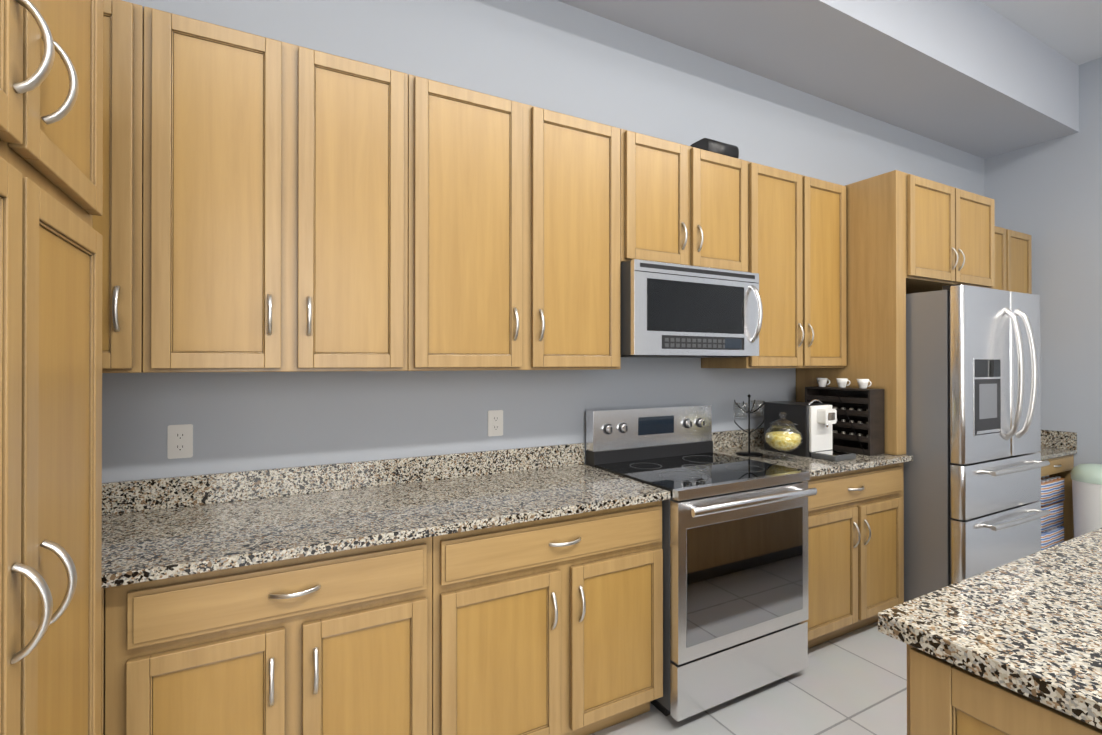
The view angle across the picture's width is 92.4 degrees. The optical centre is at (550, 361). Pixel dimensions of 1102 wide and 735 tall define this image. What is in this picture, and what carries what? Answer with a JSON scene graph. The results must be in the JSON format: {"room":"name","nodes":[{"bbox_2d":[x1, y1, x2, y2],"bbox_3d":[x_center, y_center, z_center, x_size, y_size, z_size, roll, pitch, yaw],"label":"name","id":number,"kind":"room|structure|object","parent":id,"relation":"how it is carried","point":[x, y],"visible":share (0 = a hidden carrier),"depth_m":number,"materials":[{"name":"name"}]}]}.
{"room":"kitchen","nodes":[
{"label":"kitchen","id":0,"kind":"room"},
{"bbox_2d":[102,0,984,482],"bbox_3d":[0.882,-0.461,3.065,6.596,3.760,0.120,0,0,-28],"label":"wall","id":1,"kind":"structure","parent":0,"point":[562,58],"depth_m":2.41,"materials":[{"name":"paint"}]},
{"bbox_2d":[93,0,148,372],"bbox_3d":[-1.475,-0.497,1.535,0.516,1.060,0.343,0,0,-28],"label":"upper cabinet","id":2,"kind":"object","parent":1,"relation":"attached to","point":[123,225],"depth_m":1.49,"materials":[{"name":"brown wood"}]},
{"bbox_2d":[167,424,192,458],"bbox_3d":[-1.282,0.277,1.827,0.072,0.116,0.008,0,0,-28],"label":"electrical outlet","id":3,"kind":"object","parent":1,"relation":"attached to","point":[180,441],"visible":1,"depth_m":1.82,"materials":[{"name":"white plastic"}]},
{"bbox_2d":[145,8,416,372],"bbox_3d":[-0.914,-0.496,1.836,0.758,1.060,0.343,0,0,-28],"label":"upper cabinet","id":4,"kind":"object","parent":1,"relation":"attached to","point":[269,204],"depth_m":1.66,"materials":[{"name":"brown wood"}]},
{"bbox_2d":[102,428,763,515],"bbox_3d":[-0.163,0.452,2.418,3.901,0.102,0.022,0,0,-28],"label":"backsplash","id":5,"kind":"structure","parent":1,"relation":"attached to","point":[168,492],"depth_m":2.04,"materials":[{"name":"stone"}]},
{"bbox_2d":[488,410,502,436],"bbox_3d":[-0.250,0.280,2.381,0.072,0.116,0.008,0,0,-28],"label":"electrical outlet","id":6,"kind":"object","parent":1,"relation":"attached to","point":[495,422],"visible":1,"depth_m":2.38,"materials":[{"name":"white plastic"}]},
{"bbox_2d":[413,76,628,370],"bbox_3d":[-0.172,-0.494,2.234,0.925,1.060,0.343,0,0,-28],"label":"upper cabinet","id":7,"kind":"object","parent":1,"relation":"attached to","point":[521,226],"depth_m":2.06,"materials":[{"name":"brown wood"}]},
{"bbox_2d":[629,131,752,272],"bbox_3d":[0.579,-0.730,2.638,0.777,0.585,0.343,0,0,-28],"label":"upper cabinet","id":8,"kind":"object","parent":1,"relation":"attached to","point":[691,206],"depth_m":2.49,"materials":[{"name":"brown wood"}]},
{"bbox_2d":[621,259,762,357],"bbox_3d":[0.609,-0.226,2.579,0.764,0.413,0.469,0,0,-28],"label":"microwave","id":9,"kind":"object","parent":8,"relation":"attached to","point":[669,310],"visible":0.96,"depth_m":2.39,"materials":[{"name":"silver metal"}]},
{"bbox_2d":[690,138,738,157],"bbox_3d":[0.837,-1.070,2.731,0.210,0.094,0.150,0,0,-28],"label":"router","id":10,"kind":"object","parent":8,"relation":"on","point":[714,146],"visible":0.42,"depth_m":2.66,"materials":[{"name":"black plastic"}]},
{"bbox_2d":[701,163,852,371],"bbox_3d":[1.253,-0.491,2.999,0.866,1.060,0.343,0,0,-28],"label":"upper cabinet","id":11,"kind":"object","parent":1,"relation":"attached to","point":[803,225],"depth_m":2.87,"materials":[{"name":"brown wood"}]},
{"bbox_2d":[853,172,1000,299],"bbox_3d":[2.203,-0.735,3.346,0.952,0.570,0.631,0,0,-28],"label":"upper cabinet","id":12,"kind":"object","parent":1,"relation":"attached to","point":[912,233],"depth_m":2.97,"materials":[{"name":"brown wood"}]},
{"bbox_2d":[1001,228,1031,293],"bbox_3d":[3.333,-0.517,4.115,0.911,0.980,0.343,0,0,-28],"label":"upper cabinet","id":13,"kind":"object","parent":1,"relation":"attached to","point":[1016,247],"depth_m":4.06,"materials":[{"name":"brown wood"}]},
{"bbox_2d":[590,622,906,734],"bbox_3d":[2.348,1.439,0.327,6.596,0.060,6.320,0,0,-28],"label":"floor","id":14,"kind":"structure","parent":0,"point":[853,682],"depth_m":2.18,"materials":[{"name":"tile"}]},
{"bbox_2d":[0,0,102,734],"bbox_3d":[-0.985,0.190,0.565,0.697,2.440,0.805,0,0,-28],"label":"pantry","id":15,"kind":"object","parent":14,"relation":"on","point":[51,134],"visible":1,"depth_m":0.81,"materials":[{"name":"brown wood"}]},
{"bbox_2d":[101,588,112,734],"bbox_3d":[-1.468,0.971,1.378,0.614,0.884,0.618,0,0,-28],"label":"base cabinet","id":16,"kind":"object","parent":14,"relation":"on","point":[107,596],"depth_m":1.27,"materials":[{"name":"brown wood"}]},
{"bbox_2d":[113,536,440,734],"bbox_3d":[-0.850,0.972,1.709,0.787,0.884,0.618,0,0,-28],"label":"base cabinet","id":17,"kind":"object","parent":14,"relation":"on","point":[342,643],"depth_m":1.44,"materials":[{"name":"brown wood"}]},
{"bbox_2d":[101,464,670,591],"bbox_3d":[-0.713,0.515,1.768,2.317,0.030,0.646,0,0,-28],"label":"countertop","id":18,"kind":"structure","parent":17,"relation":"on","point":[152,545],"depth_m":1.69,"materials":[{"name":"stone"}]},
{"bbox_2d":[441,500,662,734],"bbox_3d":[-0.102,0.974,2.111,0.912,0.884,0.618,0,0,-28],"label":"base cabinet","id":19,"kind":"object","parent":14,"relation":"on","point":[516,591],"depth_m":1.82,"materials":[{"name":"brown wood"}]},
{"bbox_2d":[586,404,816,721],"bbox_3d":[0.678,0.828,2.443,0.767,1.178,0.714,0,0,-28],"label":"range","id":20,"kind":"object","parent":14,"relation":"on","point":[735,567],"visible":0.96,"depth_m":2.20,"materials":[{"name":"silver metal"}]},
{"bbox_2d":[805,464,903,648],"bbox_3d":[1.380,0.976,2.906,0.902,0.884,0.618,0,0,-28],"label":"base cabinet","id":21,"kind":"object","parent":14,"relation":"on","point":[856,519],"depth_m":2.63,"materials":[{"name":"brown wood"}]},
{"bbox_2d":[713,444,912,479],"bbox_3d":[1.387,0.519,2.896,0.902,0.030,0.646,0,0,-28],"label":"countertop","id":22,"kind":"structure","parent":21,"relation":"on","point":[817,467],"depth_m":2.68,"materials":[{"name":"stone"}]},
{"bbox_2d":[733,394,764,456],"bbox_3d":[1.070,0.340,2.851,0.288,0.326,0.156,0,0,-28],"label":"mug tree","id":23,"kind":"object","parent":22,"relation":"on","point":[748,452],"visible":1,"depth_m":2.85,"materials":[{"name":"black metal"}]},
{"bbox_2d":[764,412,802,460],"bbox_3d":[1.191,0.383,2.712,0.184,0.240,0.184,0,0,-28],"label":"candy jar","id":24,"kind":"object","parent":22,"relation":"on","point":[783,440],"visible":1,"depth_m":2.66,"materials":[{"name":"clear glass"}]},
{"bbox_2d":[764,399,855,460],"bbox_3d":[1.397,0.353,2.874,0.195,0.300,0.439,0,0,-28],"label":"coffee machine","id":25,"kind":"object","parent":22,"relation":"on","point":[814,421],"visible":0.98,"depth_m":2.80,"materials":[{"name":"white plastic"}]},
{"bbox_2d":[805,386,884,455],"bbox_3d":[1.659,0.328,3.005,0.135,0.352,0.387,0,0,-28],"label":"coffee pod rack","id":26,"kind":"object","parent":22,"relation":"on","point":[858,427],"visible":0.73,"depth_m":2.93,"materials":[{"name":"brown wood"}]},
{"bbox_2d":[817,378,829,386],"bbox_3d":[1.603,0.125,3.115,0.060,0.052,0.068,0,0,-28],"label":"espresso cup","id":27,"kind":"object","parent":26,"relation":"on","point":[821,382],"visible":1,"depth_m":3.10,"materials":[{"name":"white ceramic"}]},
{"bbox_2d":[836,378,849,387],"bbox_3d":[1.662,0.125,3.006,0.060,0.052,0.070,0,0,-28],"label":"espresso cup","id":28,"kind":"object","parent":26,"relation":"on","point":[841,382],"visible":1,"depth_m":2.99,"materials":[{"name":"white ceramic"}]},
{"bbox_2d":[857,379,871,388],"bbox_3d":[1.719,0.124,2.899,0.060,0.052,0.072,0,0,-28],"label":"espresso cup","id":29,"kind":"object","parent":26,"relation":"on","point":[862,383],"visible":1,"depth_m":2.88,"materials":[{"name":"white ceramic"}]},
{"bbox_2d":[904,284,1049,601],"bbox_3d":[2.275,0.516,3.183,0.886,1.807,0.924,0,0,-28],"label":"fridge","id":30,"kind":"object","parent":14,"relation":"on","point":[972,488],"visible":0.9,"depth_m":2.78,"materials":[{"name":"silver metal"}]},
{"bbox_2d":[907,648,1101,734],"bbox_3d":[1.992,0.974,1.250,2.530,0.876,0.841,0,0,-28],"label":"kitchen island","id":31,"kind":"object","parent":14,"relation":"on","point":[942,700],"depth_m":0.93,"materials":[{"name":"brown wood"}]},
{"bbox_2d":[878,528,1101,731],"bbox_3d":[2.062,0.517,1.139,2.582,0.038,1.176,0,0,-28],"label":"island countertop","id":32,"kind":"structure","parent":31,"relation":"on","point":[1030,626],"depth_m":1.00,"materials":[{"name":"stone"}]},
{"bbox_2d":[1041,526,1063,549],"bbox_3d":[3.628,1.327,3.994,0.400,0.190,0.270,0,0,-28],"label":"pack","id":33,"kind":"object","parent":14,"relation":"on","point":[1052,537],"visible":0.06,"depth_m":3.86,"materials":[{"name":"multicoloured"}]},
{"bbox_2d":[1041,501,1063,531],"bbox_3d":[3.641,1.136,4.013,0.400,0.190,0.270,0,0,-28],"label":"pack","id":34,"kind":"object","parent":33,"relation":"on","point":[1054,518],"visible":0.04,"depth_m":3.89,"materials":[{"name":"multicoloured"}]},
{"bbox_2d":[1039,475,1063,505],"bbox_3d":[3.622,0.954,3.986,0.400,0.172,0.270,0,0,-28],"label":"pack","id":35,"kind":"object","parent":34,"relation":"on","point":[1052,489],"visible":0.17,"depth_m":3.86,"materials":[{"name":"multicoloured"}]},
{"bbox_2d":[1038,429,1076,541],"bbox_3d":[3.242,0.981,3.919,1.381,0.883,0.595,0,0,-28],"label":"desk","id":36,"kind":"object","parent":14,"relation":"on","point":[1058,451],"visible":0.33,"depth_m":4.02,"materials":[{"name":"brown wood"}]},
{"bbox_2d":[1070,464,1101,537],"bbox_3d":[3.890,1.078,3.760,0.272,0.686,0.272,0,0,-28],"label":"trash bin","id":37,"kind":"object","parent":14,"relation":"on","point":[1087,494],"visible":0.81,"depth_m":3.72,"materials":[{"name":"white plastic"}]},
{"bbox_2d":[557,0,1078,158],"bbox_3d":[1.052,-1.990,2.755,6.356,0.505,0.598,0,0,-28],"label":"soffit","id":38,"kind":"structure","parent":0,"point":[978,78],"depth_m":3.17,"materials":[{"name":"paint"}]},
{"bbox_2d":[979,0,1101,64],"bbox_3d":[2.376,-2.301,0.288,6.356,0.100,6.200,0,0,-28],"label":"ceiling","id":39,"kind":"structure","parent":0,"point":[1071,30],"depth_m":3.49,"materials":[{"name":"paint"}]},
{"bbox_2d":[985,57,1101,466],"bbox_3d":[5.229,-0.466,1.812,0.120,3.760,6.200,0,0,-28],"label":"wall","id":40,"kind":"structure","parent":0,"point":[1047,196],"depth_m":4.05,"materials":[{"name":"paint"}]}
]}

